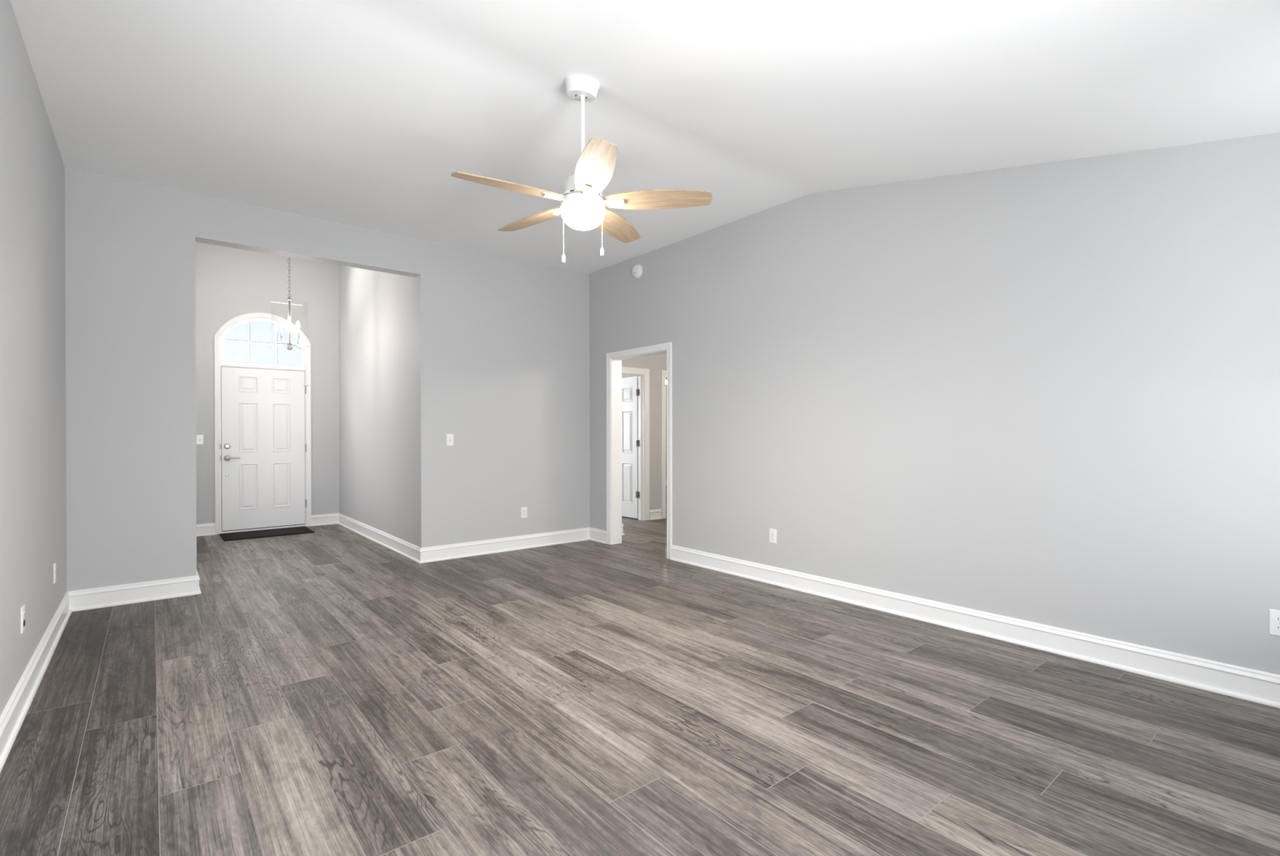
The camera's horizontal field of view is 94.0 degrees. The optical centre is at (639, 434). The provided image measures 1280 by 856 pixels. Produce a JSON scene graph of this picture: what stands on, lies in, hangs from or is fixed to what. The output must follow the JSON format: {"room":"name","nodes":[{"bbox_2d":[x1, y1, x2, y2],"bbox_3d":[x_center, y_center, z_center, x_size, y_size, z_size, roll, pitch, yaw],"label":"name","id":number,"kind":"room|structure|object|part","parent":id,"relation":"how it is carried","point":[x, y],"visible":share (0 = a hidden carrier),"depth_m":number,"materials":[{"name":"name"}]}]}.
{"room":"empty living room","nodes":[
{"label":"empty living room","id":0,"kind":"room"},
{"bbox_2d":[0,0,66,715],"bbox_3d":[-2.091,-0.403,1.718,0.150,3.248,6.311,0,0,-39],"label":"wall","id":1,"kind":"structure","parent":0,"point":[33,380],"depth_m":2.83,"materials":[{"name":"grey paint"}]},
{"bbox_2d":[20,604,25,633],"bbox_3d":[-2.776,0.828,2.686,0.009,0.115,0.070,0,0,-39],"label":"wall outlet","id":2,"kind":"object","parent":1,"relation":"attached to","point":[23,607],"visible":1,"depth_m":2.67,"materials":[{"name":"white plastic"}]},
{"bbox_2d":[0,591,71,773],"bbox_3d":[-3.074,1.147,3.066,0.027,0.140,2.694,0,0,-39],"label":"baseboard","id":3,"kind":"structure","parent":1,"relation":"attached to","point":[12,717],"depth_m":2.74,"materials":[{"name":"white paint"}]},
{"bbox_2d":[53,562,56,583],"bbox_3d":[-3.505,0.827,3.575,0.009,0.115,0.070,0,0,-39],"label":"wall outlet","id":4,"kind":"object","parent":1,"relation":"attached to","point":[55,563],"visible":1,"depth_m":3.56,"materials":[{"name":"white plastic"}]},
{"bbox_2d":[195,241,339,524],"bbox_3d":[-4.843,-0.674,7.549,1.855,3.750,0.150,0,0,-39],"label":"wall","id":5,"kind":"structure","parent":0,"point":[230,282],"depth_m":7.61,"materials":[{"name":"grey paint"}]},
{"bbox_2d":[195,434,203,444],"bbox_3d":[-5.247,0.056,7.112,0.070,0.115,0.017,0,0,-39],"label":"light switch","id":6,"kind":"object","parent":5,"relation":"attached to","point":[199,437],"visible":1,"depth_m":7.11,"materials":[{"name":"white plastic"}]},
{"bbox_2d":[196,522,215,536],"bbox_3d":[-5.258,1.133,7.099,0.329,0.140,0.027,0,0,-39],"label":"baseboard","id":7,"kind":"structure","parent":5,"relation":"attached to","point":[203,529],"depth_m":7.15,"materials":[{"name":"white paint"}]},
{"bbox_2d":[220,318,304,368],"bbox_3d":[-4.759,-1.171,7.553,0.899,0.600,0.048,0,0,-39],"label":"window","id":8,"kind":"structure","parent":5,"relation":"in","point":[277,322],"depth_m":7.53,"materials":[{"name":"white paint"}]},
{"bbox_2d":[214,312,311,534],"bbox_3d":[-4.783,-0.168,7.588,1.033,2.737,0.169,0,0,-39],"label":"door frame","id":9,"kind":"structure","parent":5,"relation":"attached to","point":[226,326],"depth_m":7.37,"materials":[{"name":"white paint"}]},
{"bbox_2d":[219,365,308,533],"bbox_3d":[-4.750,0.181,7.571,0.961,2.038,0.198,0,0,-39],"label":"door","id":10,"kind":"structure","parent":5,"relation":"in","point":[263,446],"depth_m":7.51,"materials":[{"name":"white paint"}]},
{"bbox_2d":[311,512,338,525],"bbox_3d":[-4.199,1.128,7.968,0.342,0.140,0.027,0,0,-39],"label":"baseboard","id":11,"kind":"structure","parent":5,"relation":"attached to","point":[327,518],"depth_m":7.96,"materials":[{"name":"white paint"}]},
{"bbox_2d":[64,167,590,591],"bbox_3d":[-2.129,-0.670,5.672,4.807,3.750,0.147,0,0,-39],"label":"wall","id":12,"kind":"structure","parent":0,"point":[502,343],"depth_m":4.83,"materials":[{"name":"grey paint"}]},
{"bbox_2d":[68,575,201,611],"bbox_3d":[-3.642,1.143,4.324,0.744,0.140,0.027,0,0,-39],"label":"baseboard","id":13,"kind":"structure","parent":12,"relation":"attached to","point":[132,593],"depth_m":4.31,"materials":[{"name":"white paint"}]},
{"bbox_2d":[446,433,453,445],"bbox_3d":[-1.846,0.047,5.800,0.070,0.115,0.017,0,0,-39],"label":"light switch","id":14,"kind":"object","parent":12,"relation":"attached to","point":[450,442],"visible":1,"depth_m":5.80,"materials":[{"name":"white plastic"}]},
{"bbox_2d":[419,527,589,563],"bbox_3d":[-1.323,1.132,6.225,1.952,0.140,0.027,0,0,-39],"label":"baseboard","id":15,"kind":"structure","parent":12,"relation":"attached to","point":[437,553],"depth_m":6.13,"materials":[{"name":"white paint"}]},
{"bbox_2d":[520,506,527,518],"bbox_3d":[-1.226,0.822,6.315,0.070,0.115,0.009,0,0,-39],"label":"wall outlet","id":16,"kind":"object","parent":12,"relation":"attached to","point":[523,509],"visible":1,"depth_m":6.31,"materials":[{"name":"white plastic"}]},
{"bbox_2d":[338,265,416,545],"bbox_3d":[-3.589,-0.676,7.601,0.150,3.750,4.689,0,0,-39],"label":"wall","id":17,"kind":"structure","parent":0,"point":[377,308],"depth_m":6.68,"materials":[{"name":"grey paint"}]},
{"bbox_2d":[337,512,421,563],"bbox_3d":[-3.072,1.132,6.841,0.027,0.140,3.198,0,0,-39],"label":"baseboard","id":18,"kind":"structure","parent":17,"relation":"attached to","point":[411,551],"depth_m":6.51,"materials":[{"name":"white paint"}]},
{"bbox_2d":[621,374,635,377],"bbox_3d":[-1.093,-0.034,9.998,0.135,2.440,3.850,0,0,-39],"label":"wall partition","id":19,"kind":"structure","parent":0,"point":[622,375],"depth_m":8.80,"materials":[{"name":"grey paint"}]},
{"bbox_2d":[0,484,1279,855],"bbox_3d":[0.943,1.255,7.242,11.870,0.120,11.100,0,0,-39],"label":"floor","id":20,"kind":"structure","parent":0,"point":[331,690],"depth_m":2.46,"materials":[{"name":"grey wood"}]},
{"bbox_2d":[219,525,315,541],"bbox_3d":[-4.541,1.196,7.272,0.924,0.010,0.594,0,0,-39],"label":"door mat","id":21,"kind":"object","parent":20,"relation":"on","point":[303,529],"visible":1,"depth_m":7.21,"materials":[{"name":"black"}]},
{"bbox_2d":[621,352,666,509],"bbox_3d":[1.894,-0.037,9.883,7.040,2.440,0.115,0,0,-39],"label":"wall","id":22,"kind":"structure","parent":0,"point":[655,363],"depth_m":8.43,"materials":[{"name":"grey paint"}]},
{"bbox_2d":[621,376,639,518],"bbox_3d":[-0.268,0.174,8.675,0.069,2.005,0.820,0,0,-39],"label":"door","id":23,"kind":"structure","parent":22,"relation":"in","point":[630,390],"depth_m":8.51,"materials":[{"name":"white paint"}]},
{"bbox_2d":[621,366,649,520],"bbox_3d":[-0.288,0.137,8.094,0.961,2.113,0.153,0,0,-39],"label":"door frame","id":24,"kind":"structure","parent":22,"relation":"attached to","point":[642,374],"depth_m":8.32,"materials":[{"name":"white paint"}]},
{"bbox_2d":[649,508,662,519],"bbox_3d":[0.220,1.121,8.422,0.210,0.140,0.027,0,0,-39],"label":"baseboard","id":25,"kind":"structure","parent":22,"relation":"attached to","point":[654,513],"depth_m":8.42,"materials":[{"name":"white paint"}]},
{"bbox_2d":[661,369,666,518],"bbox_3d":[0.617,0.133,8.836,0.911,2.113,0.153,0,0,-39],"label":"door frame","id":26,"kind":"structure","parent":22,"relation":"attached to","point":[664,373],"depth_m":8.52,"materials":[{"name":"white paint"}]},
{"bbox_2d":[10,0,1279,273],"bbox_3d":[-0.298,-1.635,3.070,4.387,0.899,6.234,0,0,-39],"label":"ceiling","id":27,"kind":"structure","parent":0,"point":[362,113],"depth_m":2.96,"materials":[{"name":"white paint"}]},
{"bbox_2d":[451,74,711,262],"bbox_3d":[-0.330,-1.344,3.061,1.253,0.960,1.259,0,0,-39],"label":"ceiling fan","id":28,"kind":"object","parent":27,"relation":"hanging from","point":[582,206],"visible":1,"depth_m":2.99,"materials":[{"name":"white wood"}]},
{"bbox_3d":[-0.627,-1.193,2.859,0.540,0.006,0.166,0,12,-31],"label":"blade","id":29,"kind":"part","parent":28,"relation":"part of","materials":[{"name":"brown wood"}]},
{"bbox_3d":[-0.590,-1.195,3.316,0.540,0.006,0.166,0,12,41],"label":"blade","id":30,"kind":"part","parent":28,"relation":"part of","materials":[{"name":"brown wood"}]},
{"bbox_3d":[-0.383,-0.884,2.982,0.017,0.040,0.017,0,0,-39],"label":"pull knob","id":31,"kind":"part","parent":28,"relation":"part of","materials":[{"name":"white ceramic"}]},
{"bbox_3d":[-0.293,-1.109,3.062,0.228,0.098,0.228,0,0,-39],"label":"lamp shade","id":32,"kind":"part","parent":28,"relation":"part of","materials":[{"name":"white glass"}]},
{"bbox_3d":[-0.204,-1.193,2.682,0.166,0.007,0.540,12,-3,-13],"label":"blade","id":33,"kind":"part","parent":28,"relation":"part of","materials":[{"name":"beige wood"}]},
{"bbox_3d":[-0.192,-1.060,3.005,0.009,0.239,0.004,0,0,23],"label":"pull chain","id":34,"kind":"part","parent":28,"relation":"part of","materials":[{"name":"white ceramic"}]},
{"bbox_3d":[-0.190,-0.924,3.004,0.017,0.040,0.017,0,0,-39],"label":"pull knob","id":35,"kind":"part","parent":28,"relation":"part of","materials":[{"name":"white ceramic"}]},
{"bbox_3d":[-0.143,-1.196,3.422,0.166,0.007,0.540,-13,-5,22],"label":"blade","id":36,"kind":"part","parent":28,"relation":"part of","materials":[{"name":"beige wood"}]},
{"bbox_3d":[0.095,-1.194,3.030,0.540,0.006,0.166,0,-12,5],"label":"blade","id":37,"kind":"part","parent":28,"relation":"part of","materials":[{"name":"brown wood"}]},
{"bbox_2d":[666,383,666,479],"bbox_3d":[-1.438,-0.043,12.300,9.130,2.440,0.150,0,0,-39],"label":"wall","id":38,"kind":"structure","parent":0,"point":[666,384],"depth_m":13.89,"materials":[{"name":"grey paint"}]},
{"bbox_2d":[589,132,1279,674],"bbox_3d":[1.380,-0.418,4.565,0.135,3.248,6.014,0,0,-39],"label":"wall","id":39,"kind":"structure","parent":0,"point":[1048,393],"depth_m":3.53,"materials":[{"name":"grey paint"}]},
{"bbox_2d":[589,526,606,543],"bbox_3d":[-0.478,1.129,6.713,0.027,0.140,0.344,0,0,-39],"label":"baseboard","id":40,"kind":"structure","parent":39,"relation":"attached to","point":[595,534],"depth_m":6.70,"materials":[{"name":"white paint"}]},
{"bbox_2d":[632,263,642,278],"bbox_3d":[-0.034,-1.688,6.142,0.043,0.142,0.142,0,0,-39],"label":"smoke detector","id":41,"kind":"object","parent":39,"relation":"attached to","point":[637,268],"visible":1,"depth_m":6.12,"materials":[{"name":"white plastic"}]},
{"bbox_2d":[606,342,671,559],"bbox_3d":[0.029,0.152,6.216,0.173,2.097,1.051,0,0,-39],"label":"door frame","id":42,"kind":"structure","parent":39,"relation":"attached to","point":[614,383],"depth_m":6.54,"materials":[{"name":"white paint"}]},
{"bbox_3d":[0.089,0.152,6.265,0.019,2.097,1.051,0,0,-39],"label":"casing","id":43,"kind":"part","parent":42,"relation":"part of","materials":[{"name":"white paint"}]},
{"bbox_2d":[769,528,776,543],"bbox_3d":[1.075,0.819,4.830,0.009,0.115,0.070,0,0,-39],"label":"wall outlet","id":44,"kind":"object","parent":39,"relation":"attached to","point":[772,531],"visible":1,"depth_m":4.83,"materials":[{"name":"white plastic"}]},
{"bbox_2d":[670,544,1279,707],"bbox_3d":[1.765,1.138,3.976,0.027,0.140,4.607,0,0,-39],"label":"baseboard","id":45,"kind":"structure","parent":39,"relation":"attached to","point":[1232,680],"depth_m":3.41,"materials":[{"name":"white paint"}]},
{"bbox_2d":[1269,608,1279,635],"bbox_3d":[2.855,0.841,2.659,0.009,0.115,0.070,0,0,-39],"label":"wall outlet","id":46,"kind":"object","parent":39,"relation":"attached to","point":[1274,615],"visible":1,"depth_m":2.67,"materials":[{"name":"white plastic"}]},
{"bbox_2d":[1275,624,1279,631],"bbox_3d":[2.853,0.860,2.657,0.002,0.027,0.034,0,0,-39],"label":"receptacle","id":47,"kind":"object","parent":46,"relation":"attached to","point":[1277,626],"depth_m":2.66,"materials":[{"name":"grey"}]},
{"bbox_2d":[1275,615,1279,622],"bbox_3d":[2.853,0.821,2.657,0.002,0.027,0.034,0,0,-39],"label":"receptacle","id":48,"kind":"object","parent":46,"relation":"attached to","point":[1277,617],"depth_m":2.66,"materials":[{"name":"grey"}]},
{"bbox_3d":[-3.781,-2.481,6.362,1.745,0.130,3.064,0,0,-39],"label":"ceiling","id":49,"kind":"structure","parent":0,"visible":0},
{"bbox_2d":[269,257,309,350],"bbox_3d":[-3.630,-1.646,6.174,0.314,1.538,0.314,0,0,-39],"label":"pendant lantern","id":50,"kind":"object","parent":49,"relation":"hanging from","point":[289,346],"visible":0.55,"depth_m":6.17,"materials":[{"name":"silver metal"}]},
{"bbox_3d":[-3.690,-1.144,6.127,0.031,0.086,0.031,0,0,-39],"label":"bulb","id":51,"kind":"part","parent":50,"relation":"part of","materials":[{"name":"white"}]},
{"bbox_3d":[-3.630,-1.904,6.173,0.021,0.987,0.021,0,0,6],"label":"chain","id":52,"kind":"part","parent":50,"relation":"part of","materials":[{"name":"silver metal"}]},
{"bbox_3d":[-3.630,-1.184,6.176,0.044,0.502,0.044,0,0,-39],"label":"stem","id":53,"kind":"part","parent":50,"relation":"part of","materials":[{"name":"silver metal"}]}
]}

